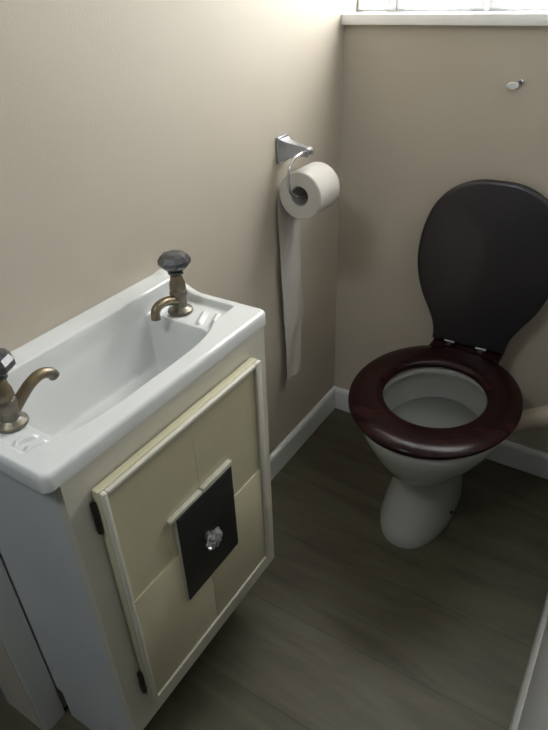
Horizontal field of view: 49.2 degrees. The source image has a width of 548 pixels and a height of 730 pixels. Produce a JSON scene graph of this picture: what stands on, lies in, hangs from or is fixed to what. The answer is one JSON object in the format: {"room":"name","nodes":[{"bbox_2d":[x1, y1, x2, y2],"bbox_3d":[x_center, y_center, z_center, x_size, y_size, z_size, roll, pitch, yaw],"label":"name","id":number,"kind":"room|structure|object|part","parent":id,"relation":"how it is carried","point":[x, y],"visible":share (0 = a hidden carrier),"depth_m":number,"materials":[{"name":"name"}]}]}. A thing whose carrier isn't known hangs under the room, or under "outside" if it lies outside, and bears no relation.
{"room":"bathroom","nodes":[
{"label":"bathroom","id":0,"kind":"room"},
{"bbox_2d":[0,687,7,701],"bbox_3d":[-1.094,-0.484,0.918,1.235,2.402,0.084,18,38,27],"label":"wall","id":1,"kind":"structure","parent":0,"point":[2,695],"depth_m":1.25,"materials":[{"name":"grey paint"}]},
{"bbox_2d":[0,395,28,432],"bbox_3d":[-0.353,0.061,0.795,0.045,0.042,0.045,18,38,27],"label":"base","id":2,"kind":"object","parent":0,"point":[12,419],"depth_m":0.79,"materials":[{"name":"metal"}]},
{"bbox_2d":[0,0,344,729],"bbox_3d":[-0.212,-0.584,1.022,0.109,2.402,1.264,18,38,27],"label":"wall","id":3,"kind":"structure","parent":0,"point":[133,132],"depth_m":1.06,"materials":[{"name":"beige paint"}]},
{"bbox_2d":[0,558,64,729],"bbox_3d":[-0.478,-0.118,0.673,0.012,2.016,0.049,18,38,27],"label":"trim","id":4,"kind":"structure","parent":3,"relation":"attached to","point":[16,636],"depth_m":1.09,"materials":[{"name":"white paint"}]},
{"bbox_2d":[276,134,313,197],"bbox_3d":[0.047,-0.455,1.370,0.077,0.126,0.137,18,38,27],"label":"toilet roll holder","id":5,"kind":"object","parent":3,"relation":"attached to","point":[286,148],"visible":0.89,"depth_m":1.35,"materials":[{"name":"metal"}]},
{"bbox_3d":[0.020,-0.495,1.372,0.008,0.059,0.047,18,38,27],"label":"wall plate","id":6,"kind":"part","parent":5,"relation":"part of","materials":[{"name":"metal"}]},
{"bbox_3d":[0.052,-0.485,1.354,0.070,0.050,0.040,18,38,27],"label":"arm","id":7,"kind":"part","parent":5,"relation":"part of","materials":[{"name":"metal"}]},
{"bbox_2d":[278,162,339,387],"bbox_3d":[0.092,-0.200,1.545,0.115,0.614,0.115,18,38,27],"label":"toilet roll","id":8,"kind":"object","parent":5,"relation":"on","point":[321,184],"visible":1,"depth_m":1.47,"materials":[{"name":"paper"}]},
{"bbox_2d":[270,386,335,479],"bbox_3d":[-0.094,0.379,1.665,0.013,0.081,1.151,18,38,27],"label":"baseboard","id":9,"kind":"structure","parent":3,"relation":"attached to","point":[298,436],"depth_m":1.89,"materials":[{"name":"white paint"}]},
{"bbox_2d":[168,289,192,315],"bbox_3d":[-0.167,-0.114,1.055,0.045,0.042,0.045,18,38,27],"label":"base","id":10,"kind":"object","parent":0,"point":[177,300],"depth_m":1.05,"materials":[{"name":"metal"}]},
{"bbox_2d":[0,408,547,729],"bbox_3d":[-0.638,0.700,1.336,2.255,0.067,2.713,18,38,27],"label":"floor","id":11,"kind":"structure","parent":0,"point":[346,627],"depth_m":1.40,"materials":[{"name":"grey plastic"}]},
{"bbox_2d":[0,326,273,729],"bbox_3d":[-0.205,0.329,1.132,0.287,0.750,0.454,18,38,27],"label":"vanity cabinet","id":12,"kind":"object","parent":11,"relation":"on","point":[121,575],"visible":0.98,"depth_m":0.96,"materials":[{"name":"white paint"}]},
{"bbox_3d":[-0.351,0.424,0.993,0.219,0.750,0.015,18,38,27],"label":"panel","id":13,"kind":"part","parent":12,"relation":"part of","materials":[{"name":"white paint"}]},
{"bbox_2d":[0,269,265,493],"bbox_3d":[-0.239,0.029,0.951,0.237,0.157,0.490,18,38,27],"label":"basin","id":14,"kind":"object","parent":12,"relation":"in","point":[117,366],"visible":0.83,"depth_m":0.95,"materials":[{"name":"white ceramic"}]},
{"bbox_2d":[0,348,59,432],"bbox_3d":[-0.339,0.018,0.798,0.056,0.110,0.116,18,38,27],"label":"tap","id":15,"kind":"object","parent":14,"relation":"on","point":[12,419],"visible":1,"depth_m":0.79,"materials":[{"name":"gold metal"}]},
{"bbox_3d":[-0.356,0.002,0.757,0.052,0.038,0.052,-22,38,-28],"label":"handle","id":16,"kind":"part","parent":15,"relation":"part of","materials":[{"name":"plastic"}]},
{"bbox_3d":[-0.330,0.031,0.822,0.019,0.042,0.085,18,38,27],"label":"spout","id":17,"kind":"part","parent":15,"relation":"part of","materials":[{"name":"gold metal"}]},
{"bbox_2d":[151,250,192,320],"bbox_3d":[-0.173,-0.131,1.020,0.054,0.110,0.096,7,34,14],"label":"tap","id":18,"kind":"object","parent":14,"relation":"on","point":[174,262],"visible":1,"depth_m":1.01,"materials":[{"name":"gold metal"}]},
{"bbox_3d":[-0.187,-0.102,1.025,0.019,0.030,0.066,18,38,27],"label":"spout","id":19,"kind":"part","parent":18,"relation":"part of","materials":[{"name":"gold metal"}]},
{"bbox_3d":[-0.169,-0.173,1.017,0.052,0.038,0.052,4,33,9],"label":"handle","id":20,"kind":"part","parent":18,"relation":"part of","materials":[{"name":"plastic"}]},
{"bbox_3d":[-0.125,0.282,1.032,0.013,0.493,0.370,18,38,27],"label":"door","id":21,"kind":"part","parent":12,"relation":"part of","materials":[{"name":"beige paint"}]},
{"bbox_3d":[-0.115,0.285,1.027,0.008,0.493,0.370,18,38,27],"label":"edge moulding","id":22,"kind":"part","parent":12,"relation":"part of","materials":[{"name":"beige paint"}]},
{"bbox_3d":[-0.119,0.286,1.025,0.005,0.475,0.343,18,38,27],"label":"panel","id":23,"kind":"part","parent":12,"relation":"part of","materials":[{"name":"beige paint"}]},
{"bbox_2d":[348,179,547,548],"bbox_3d":[0.407,0.043,1.458,0.395,0.838,0.558,18,38,27],"label":"toilet","id":24,"kind":"object","parent":11,"relation":"on","point":[430,414],"visible":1,"depth_m":1.50,"materials":[{"name":"white glazed ceramic"},{"name":"dark mahogany"},{"name":"water"}]},
{"bbox_3d":[0.401,0.246,1.550,0.353,0.398,0.461,18,38,27],"label":"bowl","id":25,"kind":"part","parent":24,"relation":"part of","materials":[{"name":"white ceramic"}]},
{"bbox_3d":[0.390,0.065,1.440,0.395,0.020,0.494,18,38,27],"label":"seat","id":26,"kind":"part","parent":24,"relation":"part of","materials":[{"name":"brown wood"}]},
{"bbox_3d":[0.528,-0.244,1.511,0.348,0.422,0.083,18,38,27],"label":"lid","id":27,"kind":"part","parent":24,"relation":"part of","materials":[{"name":"black plastic"}]},
{"bbox_2d":[334,0,547,452],"bbox_3d":[0.539,-0.788,1.294,1.021,2.402,0.109,18,38,27],"label":"wall","id":28,"kind":"structure","parent":0,"point":[428,111],"depth_m":1.51,"materials":[{"name":"beige paint"}]},
{"bbox_2d":[334,386,547,478],"bbox_3d":[0.542,0.215,1.882,0.802,0.081,0.013,18,38,27],"label":"baseboard","id":29,"kind":"structure","parent":28,"relation":"attached to","point":[529,460],"depth_m":1.78,"materials":[{"name":"white paint"}]},
{"bbox_2d":[341,11,547,25],"bbox_3d":[0.533,-0.755,1.302,0.802,0.023,0.119,18,38,27],"label":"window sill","id":30,"kind":"structure","parent":28,"relation":"attached to","point":[469,18],"depth_m":1.33,"materials":[{"name":"white paint"}]},
{"bbox_2d":[358,0,547,11],"bbox_3d":[0.540,-1.110,1.122,0.790,0.767,0.041,18,38,27],"label":"window","id":31,"kind":"structure","parent":28,"relation":"in","point":[393,5],"depth_m":1.38,"materials":[{"name":"white paint"}]},
{"bbox_3d":[0.247,-1.182,1.282,0.101,0.726,0.022,18,38,27],"label":"sash","id":32,"kind":"part","parent":31,"relation":"part of","materials":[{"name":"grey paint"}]},
{"bbox_3d":[0.380,-1.140,1.210,0.209,0.726,0.022,18,38,27],"label":"sash","id":33,"kind":"part","parent":31,"relation":"part of","materials":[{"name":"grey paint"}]},
{"bbox_3d":[0.665,-1.050,1.054,0.449,0.726,0.022,18,38,27],"label":"sash","id":34,"kind":"part","parent":31,"relation":"part of","materials":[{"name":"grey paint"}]},
{"bbox_2d":[506,79,523,89],"bbox_3d":[0.533,-0.621,1.325,0.035,0.023,0.011,18,38,27],"label":"wall hook","id":35,"kind":"object","parent":28,"relation":"attached to","point":[511,85],"visible":1,"depth_m":1.32,"materials":[{"name":"white paint"}]},
{"bbox_2d":[511,405,547,434],"bbox_3d":[0.701,0.149,1.596,0.332,0.207,0.076,9,35,17],"label":"pipe","id":36,"kind":"object","parent":28,"relation":"attached to","point":[537,417],"visible":0.3,"depth_m":1.59,"materials":[{"name":"beige plastic"}]},
{"bbox_2d":[517,619,547,729],"bbox_3d":[0.203,-0.023,0.132,0.109,2.402,2.604,18,38,27],"label":"wall","id":37,"kind":"structure","parent":0,"point":[534,716],"depth_m":0.90,"materials":[{"name":"grey paint"}]},
{"bbox_2d":[508,591,547,729],"bbox_3d":[0.542,0.619,1.258,0.012,0.081,1.247,18,38,27],"label":"baseboard","id":38,"kind":"structure","parent":37,"relation":"attached to","point":[517,711],"depth_m":1.21,"materials":[{"name":"grey paint"}]}
]}

